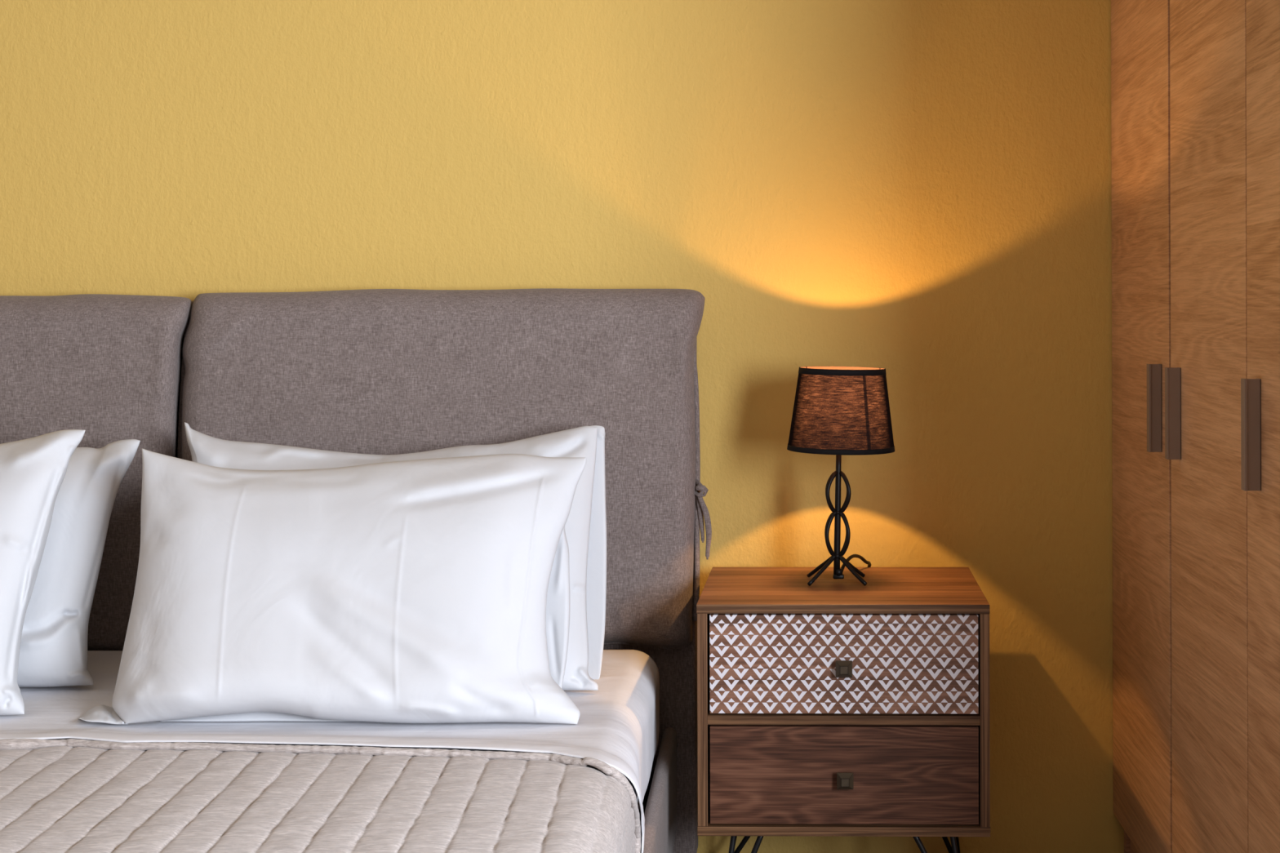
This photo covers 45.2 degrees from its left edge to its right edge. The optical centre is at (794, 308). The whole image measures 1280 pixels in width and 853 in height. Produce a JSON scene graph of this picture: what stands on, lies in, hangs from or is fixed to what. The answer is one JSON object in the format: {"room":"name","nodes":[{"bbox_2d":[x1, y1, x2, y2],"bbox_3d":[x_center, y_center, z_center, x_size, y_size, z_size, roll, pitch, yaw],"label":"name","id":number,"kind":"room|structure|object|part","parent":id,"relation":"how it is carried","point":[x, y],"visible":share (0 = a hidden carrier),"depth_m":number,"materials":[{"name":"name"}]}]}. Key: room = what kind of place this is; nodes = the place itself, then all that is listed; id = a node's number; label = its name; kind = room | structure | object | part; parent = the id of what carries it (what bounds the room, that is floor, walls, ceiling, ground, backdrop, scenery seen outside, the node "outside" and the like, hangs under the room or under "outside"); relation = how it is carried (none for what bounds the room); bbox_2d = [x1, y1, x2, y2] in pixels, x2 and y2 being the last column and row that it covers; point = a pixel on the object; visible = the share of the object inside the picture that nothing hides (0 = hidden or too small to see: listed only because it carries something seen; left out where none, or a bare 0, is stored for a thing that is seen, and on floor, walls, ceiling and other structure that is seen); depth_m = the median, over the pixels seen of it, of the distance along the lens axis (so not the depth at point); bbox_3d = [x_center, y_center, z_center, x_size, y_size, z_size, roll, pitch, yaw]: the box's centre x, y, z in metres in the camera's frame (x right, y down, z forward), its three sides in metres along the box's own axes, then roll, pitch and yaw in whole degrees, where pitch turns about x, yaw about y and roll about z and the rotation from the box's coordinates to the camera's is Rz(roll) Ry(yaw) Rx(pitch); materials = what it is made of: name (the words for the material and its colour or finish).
{"room":"bedroom","nodes":[
{"label":"bedroom","id":0,"kind":"room"},
{"bbox_2d":[0,0,1124,852],"bbox_3d":[-0.928,-0.272,3.125,4.545,2.750,0.120,0,0,0],"label":"wall","id":1,"kind":"structure","parent":0,"point":[919,191],"depth_m":3.06,"materials":[{"name":"yellow paint"}]},
{"bbox_3d":[-0.924,1.153,0.625,4.545,0.100,5.120,0,0,0],"label":"floor","id":2,"kind":"structure","parent":0,"visible":0},
{"bbox_2d":[177,301,697,852],"bbox_3d":[-1.177,0.544,1.909,1.984,1.118,2.288,0,0,0],"label":"bed","id":3,"kind":"object","parent":2,"relation":"on","point":[670,800],"visible":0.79,"depth_m":2.99,"materials":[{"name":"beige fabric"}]},
{"bbox_2d":[0,293,191,650],"bbox_3d":[-1.716,0.330,2.949,1.080,0.716,0.072,0,0,0],"label":"cushion","id":4,"kind":"object","parent":3,"relation":"attached to","point":[108,367],"visible":0.47,"depth_m":2.92,"materials":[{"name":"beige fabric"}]},
{"bbox_2d":[46,737,653,810],"bbox_3d":[-1.169,0.782,1.874,1.807,0.239,2.098,0,0,0],"label":"mattress","id":5,"kind":"object","parent":3,"relation":"on","point":[629,781],"visible":0.03,"depth_m":2.30,"materials":[{"name":"white fabric"}]},
{"bbox_2d":[0,738,640,852],"bbox_3d":[-1.120,0.729,1.585,1.841,0.183,1.483,0,0,0],"label":"quilt","id":6,"kind":"object","parent":5,"relation":"on","point":[69,795],"visible":1,"depth_m":2.02,"materials":[{"name":"beige fabric"}]},
{"bbox_2d":[0,649,659,852],"bbox_3d":[-1.137,0.730,2.525,1.834,0.182,0.760,0,0,0],"label":"sheet","id":7,"kind":"object","parent":5,"relation":"on","point":[618,725],"visible":0.48,"depth_m":2.37,"materials":[{"name":"white fabric"}]},
{"bbox_2d":[0,429,85,715],"bbox_3d":[-1.619,0.430,2.513,0.802,0.442,0.264,0,0,0],"label":"pillow","id":8,"kind":"object","parent":7,"relation":"on","point":[33,470],"visible":1,"depth_m":2.51,"materials":[{"name":"white fabric"}]},
{"bbox_2d":[17,439,140,687],"bbox_3d":[-1.608,0.446,2.692,0.821,0.409,0.253,0,0,0],"label":"pillow","id":9,"kind":"object","parent":7,"relation":"on","point":[53,648],"visible":0.64,"depth_m":2.65,"materials":[{"name":"white fabric"}]},
{"bbox_2d":[79,448,586,724],"bbox_3d":[-0.743,0.452,2.481,0.818,0.425,0.325,0,0,0],"label":"pillow","id":10,"kind":"object","parent":7,"relation":"on","point":[437,590],"visible":1,"depth_m":2.43,"materials":[{"name":"white fabric"}]},
{"bbox_2d":[184,422,606,690],"bbox_3d":[-0.729,0.438,2.686,0.795,0.457,0.287,0,0,0],"label":"pillow","id":11,"kind":"object","parent":7,"relation":"on","point":[585,526],"visible":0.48,"depth_m":2.76,"materials":[{"name":"white fabric"}]},
{"bbox_2d":[181,288,711,648],"bbox_3d":[-0.681,0.321,2.949,1.041,0.719,0.080,0,0,0],"label":"cushion","id":12,"kind":"object","parent":3,"relation":"attached to","point":[371,371],"visible":0.59,"depth_m":2.92,"materials":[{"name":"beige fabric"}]},
{"bbox_3d":[-0.221,0.922,1.901,0.026,0.207,2.172,0,0,-1],"label":"rail","id":13,"kind":"part","parent":3,"relation":"part of","materials":[{"name":"beige fabric"}]},
{"bbox_2d":[696,567,990,852],"bbox_3d":[0.087,0.802,2.783,0.502,0.592,0.400,0,0,1],"label":"nightstand","id":14,"kind":"object","parent":2,"relation":"on","point":[829,707],"visible":1,"depth_m":2.61,"materials":[{"name":"brown wood"}]},
{"bbox_3d":[-0.154,0.705,2.798,0.017,0.364,0.376,0,0,1],"label":"panel","id":15,"kind":"part","parent":14,"relation":"part of","materials":[{"name":"brown wood"}]},
{"bbox_3d":[-0.071,1.001,2.951,0.138,0.196,0.043,0,0,1],"label":"hairpin leg","id":16,"kind":"part","parent":14,"relation":"part of","materials":[{"name":"black metal"}]},
{"bbox_3d":[-0.092,1.001,2.643,0.091,0.195,0.038,0,0,1],"label":"hairpin leg","id":17,"kind":"part","parent":14,"relation":"part of","materials":[{"name":"black metal"}]},
{"bbox_2d":[786,366,894,586],"bbox_3d":[0.167,0.611,2.924,0.200,1.006,0.457,0,0,38],"label":"table lamp","id":18,"kind":"object","parent":14,"relation":"on","point":[837,411],"visible":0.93,"depth_m":2.75,"materials":[{"name":"black fabric"}]},
{"bbox_3d":[0.052,0.404,2.846,0.071,0.205,0.009,0,0,40],"label":"foot rod","id":19,"kind":"part","parent":18,"relation":"part of","materials":[{"name":"black metal"}]},
{"bbox_3d":[0.052,0.404,2.798,0.057,0.205,0.048,0,0,0],"label":"foot rod","id":20,"kind":"part","parent":18,"relation":"part of","materials":[{"name":"black metal"}]},
{"bbox_3d":[0.080,0.372,2.822,0.016,0.241,0.014,0,0,0],"label":"stem","id":21,"kind":"part","parent":18,"relation":"part of","materials":[{"name":"black metal"}]},
{"bbox_3d":[0.086,0.186,2.822,0.198,0.154,0.198,0,0,0],"label":"lamp shade","id":22,"kind":"part","parent":18,"relation":"part of","materials":[{"name":"black fabric"}]},
{"bbox_3d":[0.107,0.404,2.845,0.068,0.205,0.009,0,0,-42],"label":"foot rod","id":23,"kind":"part","parent":18,"relation":"part of","materials":[{"name":"black metal"}]},
{"bbox_3d":[0.107,0.404,2.799,0.068,0.205,0.009,0,0,42],"label":"foot rod","id":24,"kind":"part","parent":18,"relation":"part of","materials":[{"name":"black metal"}]},
{"bbox_3d":[0.202,0.791,2.980,0.370,0.645,0.117,0,0,-36],"label":"power cord","id":25,"kind":"part","parent":18,"relation":"part of","materials":[{"name":"black metal"}]},
{"bbox_3d":[0.087,0.514,2.794,0.501,0.016,0.378,0,0,1],"label":"panel","id":26,"kind":"part","parent":14,"relation":"part of","materials":[{"name":"brown wood"}]},
{"bbox_3d":[0.088,0.895,2.793,0.501,0.016,0.377,0,0,1],"label":"panel","id":27,"kind":"part","parent":14,"relation":"part of","materials":[{"name":"brown wood"}]},
{"bbox_3d":[0.085,0.609,2.615,0.460,0.169,0.016,0,0,1],"label":"drawer","id":28,"kind":"part","parent":14,"relation":"part of","materials":[{"name":"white wood"}]},
{"bbox_3d":[0.085,0.614,2.595,0.028,0.028,0.024,0,0,1],"label":"knob","id":29,"kind":"part","parent":14,"relation":"part of","materials":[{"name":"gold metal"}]},
{"bbox_3d":[0.086,0.800,2.615,0.460,0.167,0.016,0,0,1],"label":"drawer","id":30,"kind":"part","parent":14,"relation":"part of","materials":[{"name":"brown wood"}]},
{"bbox_3d":[0.087,0.804,2.595,0.028,0.028,0.024,0,0,1],"label":"knob","id":31,"kind":"part","parent":14,"relation":"part of","materials":[{"name":"gold metal"}]},
{"bbox_3d":[0.256,1.000,2.636,0.115,0.196,0.038,0,0,1],"label":"hairpin leg","id":32,"kind":"part","parent":14,"relation":"part of","materials":[{"name":"black metal"}]},
{"bbox_3d":[0.278,1.000,2.935,0.097,0.195,0.063,0,0,1],"label":"hairpin leg","id":33,"kind":"part","parent":14,"relation":"part of","materials":[{"name":"black metal"}]},
{"bbox_3d":[0.329,0.704,2.789,0.016,0.364,0.376,0,0,1],"label":"panel","id":34,"kind":"part","parent":14,"relation":"part of","materials":[{"name":"brown wood"}]},
{"bbox_2d":[1111,0,1279,852],"bbox_3d":[0.926,-0.078,2.376,0.624,2.350,1.374,0,0,0],"label":"wardrobe","id":35,"kind":"object","parent":2,"relation":"on","point":[1195,84],"visible":1,"depth_m":2.42,"materials":[{"name":"brown wood"}]},
{"bbox_3d":[0.647,-0.109,2.828,0.019,2.245,0.466,0,0,0],"label":"door","id":36,"kind":"part","parent":35,"relation":"part of","materials":[{"name":"brown wood"}]},
{"bbox_3d":[0.627,0.173,2.651,0.024,0.153,0.020,0,0,0],"label":"handle","id":37,"kind":"part","parent":35,"relation":"part of","materials":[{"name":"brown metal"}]},
{"bbox_3d":[0.627,0.173,2.521,0.024,0.152,0.019,0,0,0],"label":"handle","id":38,"kind":"part","parent":35,"relation":"part of","materials":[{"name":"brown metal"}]},
{"bbox_3d":[0.647,-0.109,2.367,0.019,2.245,0.430,0,0,0],"label":"door","id":39,"kind":"part","parent":35,"relation":"part of","materials":[{"name":"brown wood"}]},
{"bbox_3d":[0.627,0.173,2.090,0.024,0.153,0.020,0,0,0],"label":"handle","id":40,"kind":"part","parent":35,"relation":"part of","materials":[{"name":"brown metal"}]},
{"bbox_3d":[0.647,-0.109,1.930,0.019,2.245,0.435,0,0,0],"label":"door","id":41,"kind":"part","parent":35,"relation":"part of","materials":[{"name":"brown wood"}]}
]}

